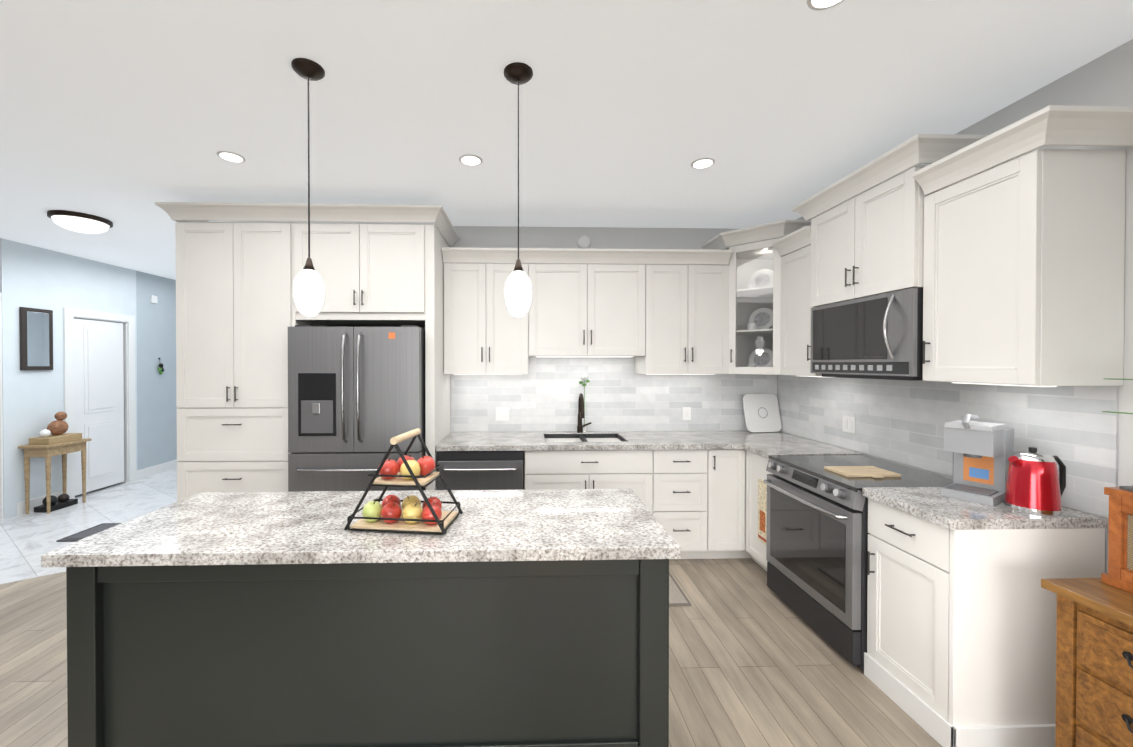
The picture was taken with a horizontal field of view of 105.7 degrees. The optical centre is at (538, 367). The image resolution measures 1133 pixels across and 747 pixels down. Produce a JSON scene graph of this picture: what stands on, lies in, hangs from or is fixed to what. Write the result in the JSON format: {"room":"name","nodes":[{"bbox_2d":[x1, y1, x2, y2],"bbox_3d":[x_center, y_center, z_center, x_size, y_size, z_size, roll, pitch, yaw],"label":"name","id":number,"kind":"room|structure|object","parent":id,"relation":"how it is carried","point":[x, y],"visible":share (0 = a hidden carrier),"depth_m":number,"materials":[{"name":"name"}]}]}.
{"room":"kitchen","nodes":[
{"label":"kitchen","id":0,"kind":"room"},
{"bbox_2d":[0,238,19,518],"bbox_3d":[-6.663,0.116,4.187,2.850,2.750,0.090,0,0,-2],"label":"wall","id":1,"kind":"structure","parent":0,"point":[11,481],"depth_m":4.24,"materials":[{"name":"paint"}]},
{"bbox_2d":[0,293,3,519],"bbox_3d":[-5.707,0.382,4.190,0.936,2.218,0.142,0,0,-2],"label":"door frame","id":2,"kind":"structure","parent":1,"relation":"attached to","point":[1,464],"depth_m":4.17,"materials":[{"name":"paint"}]},
{"bbox_2d":[16,242,177,501],"bbox_3d":[-5.336,0.105,5.531,0.120,2.750,2.460,0,0,-2],"label":"wall","id":3,"kind":"structure","parent":0,"point":[38,277],"depth_m":5.06,"materials":[{"name":"blue paint"}]},
{"bbox_2d":[19,307,52,369],"bbox_3d":[-5.228,-0.291,4.461,0.032,0.640,0.280,0,0,-2],"label":"mirror","id":4,"kind":"object","parent":3,"relation":"attached to","point":[36,337],"visible":1,"depth_m":4.44,"materials":[{"name":"grey mirror"}]},
{"bbox_2d":[17,491,62,515],"bbox_3d":[-5.240,1.423,4.519,0.011,0.130,0.450,0,0,-2],"label":"baseboard","id":5,"kind":"structure","parent":3,"relation":"attached to","point":[34,502],"depth_m":4.42,"materials":[{"name":"paint"}]},
{"bbox_2d":[63,307,135,498],"bbox_3d":[-5.316,0.408,5.159,0.137,2.150,0.850,0,0,-2],"label":"door","id":6,"kind":"structure","parent":3,"relation":"attached to","point":[99,396],"depth_m":5.13,"materials":[{"name":"paint"}]},
{"bbox_2d":[150,295,157,303],"bbox_3d":[-5.275,-0.932,5.870,0.019,0.100,0.090,0,0,-2],"label":"door chime","id":7,"kind":"object","parent":3,"relation":"attached to","point":[153,299],"depth_m":5.85,"materials":[{"name":"white plastic"}]},
{"bbox_2d":[136,459,178,479],"bbox_3d":[-5.287,1.410,6.163,0.012,0.130,1.140,0,0,-2],"label":"baseboard","id":8,"kind":"structure","parent":3,"relation":"attached to","point":[140,474],"depth_m":5.90,"materials":[{"name":"paint"}]},
{"bbox_2d":[158,358,163,374],"bbox_3d":[-5.264,-0.017,5.962,0.046,0.237,0.098,0,0,-2],"label":"plant","id":9,"kind":"object","parent":3,"relation":"attached to","point":[161,368],"visible":0.98,"depth_m":5.95,"materials":[{"name":"green plant"}]},
{"bbox_2d":[0,558,941,746],"bbox_3d":[-2.877,1.536,2.142,10.600,0.060,9.800,0,0,-2],"label":"floor","id":10,"kind":"structure","parent":0,"point":[755,660],"depth_m":2.09,"materials":[{"name":"brown wood"}]},
{"bbox_2d":[0,468,176,584],"bbox_3d":[-5.363,1.495,3.355,5.500,0.004,7.030,0,0,-2],"label":"tile floor","id":11,"kind":"structure","parent":10,"relation":"on","point":[27,541],"depth_m":4.19,"materials":[{"name":"tile"}]},
{"bbox_2d":[18,412,90,513],"bbox_3d":[-5.090,0.977,4.520,0.288,1.013,0.440,0,0,-2],"label":"console table","id":12,"kind":"object","parent":11,"relation":"on","point":[46,444],"visible":0.98,"depth_m":4.43,"materials":[{"name":"brown wood"}]},
{"bbox_2d":[34,494,77,511],"bbox_3d":[-5.090,1.408,4.518,0.160,0.150,0.280,0,0,-2],"label":"shoes","id":13,"kind":"object","parent":11,"relation":"on","point":[61,501],"visible":0.75,"depth_m":4.47,"materials":[{"name":"black leather"}]},
{"bbox_2d":[56,523,121,541],"bbox_3d":[-3.827,1.482,3.865,0.600,0.014,0.400,0,0,-2],"label":"rug","id":14,"kind":"object","parent":11,"relation":"on","point":[80,535],"visible":0.32,"depth_m":3.83,"materials":[{"name":"grey fabric"}]},
{"bbox_2d":[171,202,330,500],"bbox_3d":[-2.195,0.169,3.425,0.837,2.656,0.688,0,0,-2],"label":"tall cabinet","id":15,"kind":"object","parent":10,"relation":"on","point":[238,314],"depth_m":3.08,"materials":[{"name":"paint"}]},
{"bbox_2d":[288,325,425,491],"bbox_3d":[-1.307,0.597,3.356,0.912,1.800,0.849,0,0,-2],"label":"fridge","id":16,"kind":"object","parent":10,"relation":"on","point":[356,399],"visible":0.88,"depth_m":3.00,"materials":[{"name":"grey metal"}]},
{"bbox_2d":[66,561,668,746],"bbox_3d":[-0.562,1.070,1.716,2.012,0.880,0.580,0,0,-2],"label":"kitchen island","id":17,"kind":"object","parent":10,"relation":"on","point":[518,618],"depth_m":1.45,"materials":[{"name":"paint"}]},
{"bbox_2d":[41,489,680,568],"bbox_3d":[-0.562,0.610,1.714,2.044,0.040,0.664,0,0,-2],"label":"island countertop","id":18,"kind":"structure","parent":17,"relation":"on","point":[297,527],"depth_m":1.52,"materials":[{"name":"grey stone"}]},
{"bbox_2d":[344,428,462,534],"bbox_3d":[-0.501,0.416,1.622,0.380,0.340,0.220,0,0,6],"label":"fruit stand","id":19,"kind":"object","parent":18,"relation":"on","point":[412,515],"visible":1,"depth_m":1.56,"materials":[{"name":"black metal"}]},
{"bbox_2d":[437,451,523,489],"bbox_3d":[-0.444,1.060,3.466,0.644,0.872,0.646,0,0,-2],"label":"dishwasher","id":20,"kind":"object","parent":10,"relation":"on","point":[481,470],"visible":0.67,"depth_m":3.19,"materials":[{"name":"grey metal"}]},
{"bbox_2d":[525,449,655,516],"bbox_3d":[0.369,1.055,3.532,0.970,0.880,0.618,0,0,-2],"label":"base cabinet","id":21,"kind":"object","parent":10,"relation":"on","point":[634,469],"depth_m":3.22,"materials":[{"name":"paint"}]},
{"bbox_2d":[436,429,827,452],"bbox_3d":[0.700,0.595,3.525,2.945,0.040,0.643,0,0,-2],"label":"countertop","id":22,"kind":"structure","parent":21,"relation":"on","point":[633,438],"depth_m":3.38,"materials":[{"name":"grey stone"}]},
{"bbox_2d":[544,433,623,440],"bbox_3d":[0.369,0.700,3.530,0.650,0.241,0.400,0,0,-2],"label":"sink","id":23,"kind":"object","parent":22,"relation":"in","point":[547,436],"depth_m":3.72,"materials":[{"name":"silver metal"}]},
{"bbox_2d":[576,393,591,432],"bbox_3d":[0.405,0.399,3.692,0.126,0.351,0.222,0,0,-2],"label":"faucet","id":24,"kind":"object","parent":22,"relation":"on","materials":[{"name":"black metal"}]},
{"bbox_2d":[743,394,781,432],"bbox_3d":[1.986,0.404,3.808,0.340,0.334,0.088,0,0,-10],"label":"platter","id":25,"kind":"object","parent":22,"relation":"on","point":[761,412],"visible":1,"depth_m":3.80,"materials":[{"name":"white ceramic"}]},
{"bbox_2d":[669,573,690,605],"bbox_3d":[0.403,1.493,2.907,1.100,0.013,0.460,0,0,-2],"label":"kitchen rug","id":26,"kind":"object","parent":10,"relation":"on","point":[677,597],"visible":0.21,"depth_m":2.79,"materials":[{"name":"beige fabric"}]},
{"bbox_2d":[656,449,707,558],"bbox_3d":[1.061,1.055,3.552,0.535,0.880,0.618,0,0,-2],"label":"base cabinet","id":27,"kind":"object","parent":10,"relation":"on","point":[681,474],"depth_m":3.25,"materials":[{"name":"paint"}]},
{"bbox_2d":[708,449,739,558],"bbox_3d":[1.430,1.055,3.535,0.310,0.880,0.672,0,0,-2],"label":"base cabinet","id":28,"kind":"object","parent":10,"relation":"on","point":[723,464],"depth_m":3.26,"materials":[{"name":"paint"}]},
{"bbox_2d":[744,445,863,456],"bbox_3d":[1.870,0.599,3.055,0.633,0.040,0.365,0,0,-2],"label":"countertop","id":29,"kind":"structure","parent":28,"relation":"on","point":[768,450],"depth_m":3.01,"materials":[{"name":"grey stone"}]},
{"bbox_2d":[740,449,771,570],"bbox_3d":[1.855,1.059,3.081,0.662,0.880,0.410,0,0,-2],"label":"base cabinet","id":30,"kind":"object","parent":10,"relation":"on","point":[753,466],"depth_m":3.19,"materials":[{"name":"paint"}]},
{"bbox_2d":[758,479,766,544],"bbox_3d":[1.565,1.004,2.977,0.024,0.431,0.120,0,0,-2],"label":"hanging towel","id":31,"kind":"object","parent":30,"relation":"hanging from","point":[762,511],"visible":0.69,"depth_m":2.98,"materials":[{"name":"brown fabric"}]},
{"bbox_2d":[763,455,952,669],"bbox_3d":[1.827,1.046,2.490,0.716,0.915,0.762,0,0,-2],"label":"range","id":32,"kind":"object","parent":10,"relation":"on","point":[817,542],"visible":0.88,"depth_m":2.34,"materials":[{"name":"grey metal"}]},
{"bbox_2d":[824,466,900,477],"bbox_3d":[1.803,0.581,2.380,0.290,0.016,0.220,0,0,-2],"label":"cutting board","id":33,"kind":"object","parent":32,"relation":"on","point":[862,471],"visible":1,"depth_m":2.36,"materials":[{"name":"brown wood"}]},
{"bbox_2d":[864,497,1106,746],"bbox_3d":[1.910,1.068,1.892,0.620,0.880,0.430,0,0,-2],"label":"base cabinet","id":34,"kind":"object","parent":10,"relation":"on","point":[962,609],"depth_m":1.68,"materials":[{"name":"paint"}]},
{"bbox_2d":[862,487,1107,528],"bbox_3d":[1.904,0.608,1.885,0.633,0.040,0.435,0,0,-2],"label":"countertop","id":35,"kind":"structure","parent":34,"relation":"on","point":[926,503],"depth_m":1.76,"materials":[{"name":"grey stone"}]},
{"bbox_2d":[941,414,1013,505],"bbox_3d":[1.985,0.397,1.953,0.295,0.381,0.185,0,1,-30],"label":"coffee maker","id":36,"kind":"object","parent":35,"relation":"on","point":[982,452],"visible":0.96,"depth_m":1.91,"materials":[{"name":"grey plastic"}]},
{"bbox_2d":[1004,447,1065,516],"bbox_3d":[2.057,0.459,1.766,0.232,0.258,0.160,0,0,-2],"label":"kettle","id":37,"kind":"object","parent":35,"relation":"on","point":[1035,483],"visible":1,"depth_m":1.72,"materials":[{"name":"red metal"}]},
{"bbox_2d":[1041,578,1132,746],"bbox_3d":[1.998,1.125,0.985,0.501,0.780,1.020,0,0,-2],"label":"dresser","id":38,"kind":"object","parent":10,"relation":"on","point":[1094,663],"visible":1,"depth_m":1.37,"materials":[{"name":"brown wood"}]},
{"bbox_2d":[1101,486,1132,593],"bbox_3d":[2.063,0.565,1.252,0.295,0.335,0.420,0,0,-2],"label":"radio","id":39,"kind":"object","parent":38,"relation":"on","point":[1119,574],"visible":1,"depth_m":1.41,"materials":[{"name":"brown wood"}]},
{"bbox_2d":[1102,378,1132,413],"bbox_3d":[2.062,0.366,1.194,0.356,0.734,0.726,0,0,-2],"label":"glass shelf","id":40,"kind":"object","parent":38,"relation":"on","point":[1113,411],"visible":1,"depth_m":1.49,"materials":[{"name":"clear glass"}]},
{"bbox_2d":[0,0,1132,279],"bbox_3d":[-2.877,-1.293,2.120,10.600,0.100,9.800,0,0,-2],"label":"ceiling","id":41,"kind":"structure","parent":0,"point":[124,116],"depth_m":1.99,"materials":[{"name":"paint"}]},
{"bbox_2d":[47,210,112,233],"bbox_3d":[-3.840,-1.196,3.594,0.380,0.118,0.380,0,0,-2],"label":"hall light","id":42,"kind":"object","parent":41,"relation":"attached to","point":[79,222],"visible":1,"depth_m":3.50,"materials":[{"name":"white glass"}]},
{"bbox_2d":[216,151,245,162],"bbox_3d":[-1.818,-1.243,2.531,0.138,0.006,0.138,0,0,-11],"label":"recessed light","id":43,"kind":"object","parent":41,"relation":"in","point":[226,155],"depth_m":2.52,"materials":[{"name":"paint"}]},
{"bbox_2d":[291,58,325,315],"bbox_3d":[-0.956,-0.727,1.780,0.124,1.028,0.124,0,0,-2],"label":"pendant lamp","id":44,"kind":"object","parent":41,"relation":"hanging from","point":[309,292],"visible":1,"depth_m":1.75,"materials":[{"name":"white glass"}]},
{"bbox_2d":[459,154,482,165],"bbox_3d":[-0.409,-1.243,2.572,0.138,0.006,0.138,0,0,-11],"label":"recessed light","id":45,"kind":"object","parent":41,"relation":"in","point":[476,160],"depth_m":2.57,"materials":[{"name":"paint"}]},
{"bbox_2d":[504,62,532,316],"bbox_3d":[-0.086,-0.727,1.805,0.124,1.028,0.124,0,0,-2],"label":"pendant lamp","id":46,"kind":"object","parent":41,"relation":"hanging from","point":[518,293],"visible":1,"depth_m":1.77,"materials":[{"name":"white glass"}]},
{"bbox_2d":[691,158,714,168],"bbox_3d":[1.001,-1.244,2.613,0.138,0.006,0.138,0,0,-11],"label":"recessed light","id":47,"kind":"object","parent":41,"relation":"in","point":[701,163],"depth_m":2.61,"materials":[{"name":"paint"}]},
{"bbox_2d":[807,0,844,10],"bbox_3d":[0.966,-1.234,1.411,0.138,0.006,0.138,0,0,-11],"label":"recessed light","id":48,"kind":"object","parent":41,"relation":"in","point":[817,5],"depth_m":1.45,"materials":[{"name":"paint"}]},
{"bbox_2d":[437,226,775,489],"bbox_3d":[-0.296,0.118,3.887,4.900,2.750,0.120,0,0,-2],"label":"wall","id":49,"kind":"structure","parent":0,"point":[469,236],"depth_m":3.84,"materials":[{"name":"grey paint"}]},
{"bbox_2d":[295,206,442,329],"bbox_3d":[-1.310,-0.754,3.444,0.935,0.810,0.688,0,0,-2],"label":"upper cabinet","id":50,"kind":"object","parent":49,"relation":"attached to","point":[372,274],"depth_m":3.11,"materials":[{"name":"paint"}]},
{"bbox_2d":[443,261,496,374],"bbox_3d":[-0.575,-0.395,3.638,0.403,0.900,0.348,0,0,-2],"label":"upper cabinet","id":51,"kind":"object","parent":49,"relation":"attached to","point":[470,290],"depth_m":3.47,"materials":[{"name":"paint"}]},
{"bbox_2d":[496,408,508,420],"bbox_3d":[-0.325,0.416,3.815,0.120,0.115,0.007,0,0,-2],"label":"outlet","id":52,"kind":"object","parent":49,"relation":"attached to","point":[502,414],"depth_m":3.81,"materials":[{"name":"white plastic"}]},
{"bbox_2d":[493,261,536,374],"bbox_3d":[-0.261,-0.395,3.647,0.463,0.900,0.348,0,0,-2],"label":"upper cabinet","id":53,"kind":"object","parent":49,"relation":"attached to","point":[516,336],"depth_m":3.48,"materials":[{"name":"paint"}]},
{"bbox_2d":[537,261,596,356],"bbox_3d":[0.180,-0.470,3.659,0.539,0.750,0.348,0,0,-2],"label":"upper cabinet","id":54,"kind":"object","parent":49,"relation":"attached to","point":[566,290],"depth_m":3.49,"materials":[{"name":"paint"}]},
{"bbox_2d":[577,235,590,247],"bbox_3d":[0.406,-1.117,3.819,0.120,0.120,0.035,0,0,-2],"label":"smoke detector","id":55,"kind":"object","parent":49,"relation":"attached to","point":[584,241],"visible":0.88,"depth_m":3.80,"materials":[{"name":"white plastic"}]},
{"bbox_2d":[597,261,648,356],"bbox_3d":[0.601,-0.470,3.671,0.539,0.750,0.348,0,0,-2],"label":"upper cabinet","id":56,"kind":"object","parent":49,"relation":"attached to","point":[622,290],"depth_m":3.51,"materials":[{"name":"paint"}]},
{"bbox_2d":[635,261,696,374],"bbox_3d":[1.044,-0.395,3.685,0.468,0.900,0.348,0,0,-2],"label":"upper cabinet","id":57,"kind":"object","parent":49,"relation":"attached to","point":[672,288],"depth_m":3.52,"materials":[{"name":"paint"}]},
{"bbox_2d":[683,407,690,419],"bbox_3d":[1.335,0.415,3.863,0.075,0.115,0.007,0,0,-2],"label":"outlet","id":58,"kind":"object","parent":49,"relation":"attached to","point":[686,410],"depth_m":3.86,"materials":[{"name":"white plastic"}]},
{"bbox_2d":[697,261,732,374],"bbox_3d":[1.366,-0.395,3.694,0.409,0.900,0.348,0,0,-2],"label":"upper cabinet","id":59,"kind":"object","parent":49,"relation":"attached to","point":[712,276],"depth_m":3.53,"materials":[{"name":"paint"}]},
{"bbox_2d":[451,357,1117,517],"bbox_3d":[0.728,0.247,2.734,2.956,0.668,2.244,0,0,-2],"label":"backsplash","id":60,"kind":"structure","parent":49,"relation":"attached to","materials":[{"name":"tile"}]},
{"bbox_2d":[778,39,1132,572],"bbox_3d":[2.325,0.142,0.761,0.120,2.750,6.520,0,0,-2],"label":"wall","id":61,"kind":"structure","parent":0,"point":[1107,80],"depth_m":1.67,"materials":[{"name":"grey paint"}]},
{"bbox_2d":[725,233,784,368],"bbox_3d":[1.711,-0.495,3.403,0.287,0.992,0.287,0,0,-2],"label":"upper cabinet","id":62,"kind":"object","parent":61,"relation":"attached to","point":[754,268],"depth_m":3.52,"materials":[{"name":"paint"}]},
{"bbox_2d":[777,245,821,376],"bbox_3d":[2.023,-0.390,3.074,0.348,0.900,0.410,0,0,-2],"label":"upper cabinet","id":63,"kind":"object","parent":61,"relation":"attached to","point":[795,319],"depth_m":3.10,"materials":[{"name":"paint"}]},
{"bbox_2d":[805,181,844,308],"bbox_3d":[2.015,-0.745,2.644,0.388,0.696,0.444,0,0,-2],"label":"upper cabinet","id":64,"kind":"object","parent":61,"relation":"attached to","point":[823,231],"depth_m":2.73,"materials":[{"name":"paint"}]},
{"bbox_2d":[842,415,855,433],"bbox_3d":[2.187,0.403,3.020,0.008,0.115,0.120,0,0,-2],"label":"outlet","id":65,"kind":"object","parent":61,"relation":"attached to","point":[848,423],"depth_m":3.01,"materials":[{"name":"white plastic"}]},
{"bbox_2d":[841,141,980,301],"bbox_3d":[2.024,-0.742,2.318,0.388,0.696,0.444,0,0,-2],"label":"upper cabinet","id":66,"kind":"object","parent":61,"relation":"attached to","point":[881,226],"depth_m":2.25,"materials":[{"name":"paint"}]},
{"bbox_2d":[810,288,923,380],"bbox_3d":[1.984,-0.165,2.485,0.456,0.457,0.758,0,0,-2],"label":"microwave","id":67,"kind":"object","parent":66,"relation":"attached to","point":[880,336],"visible":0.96,"depth_m":2.35,"materials":[{"name":"grey metal"}]},
{"bbox_2d":[921,113,1132,386],"bbox_3d":[2.058,-0.433,1.864,0.348,1.005,0.470,0,0,-2],"label":"upper cabinet","id":68,"kind":"object","parent":61,"relation":"attached to","point":[1014,269],"depth_m":1.64,"materials":[{"name":"paint"}]}
]}

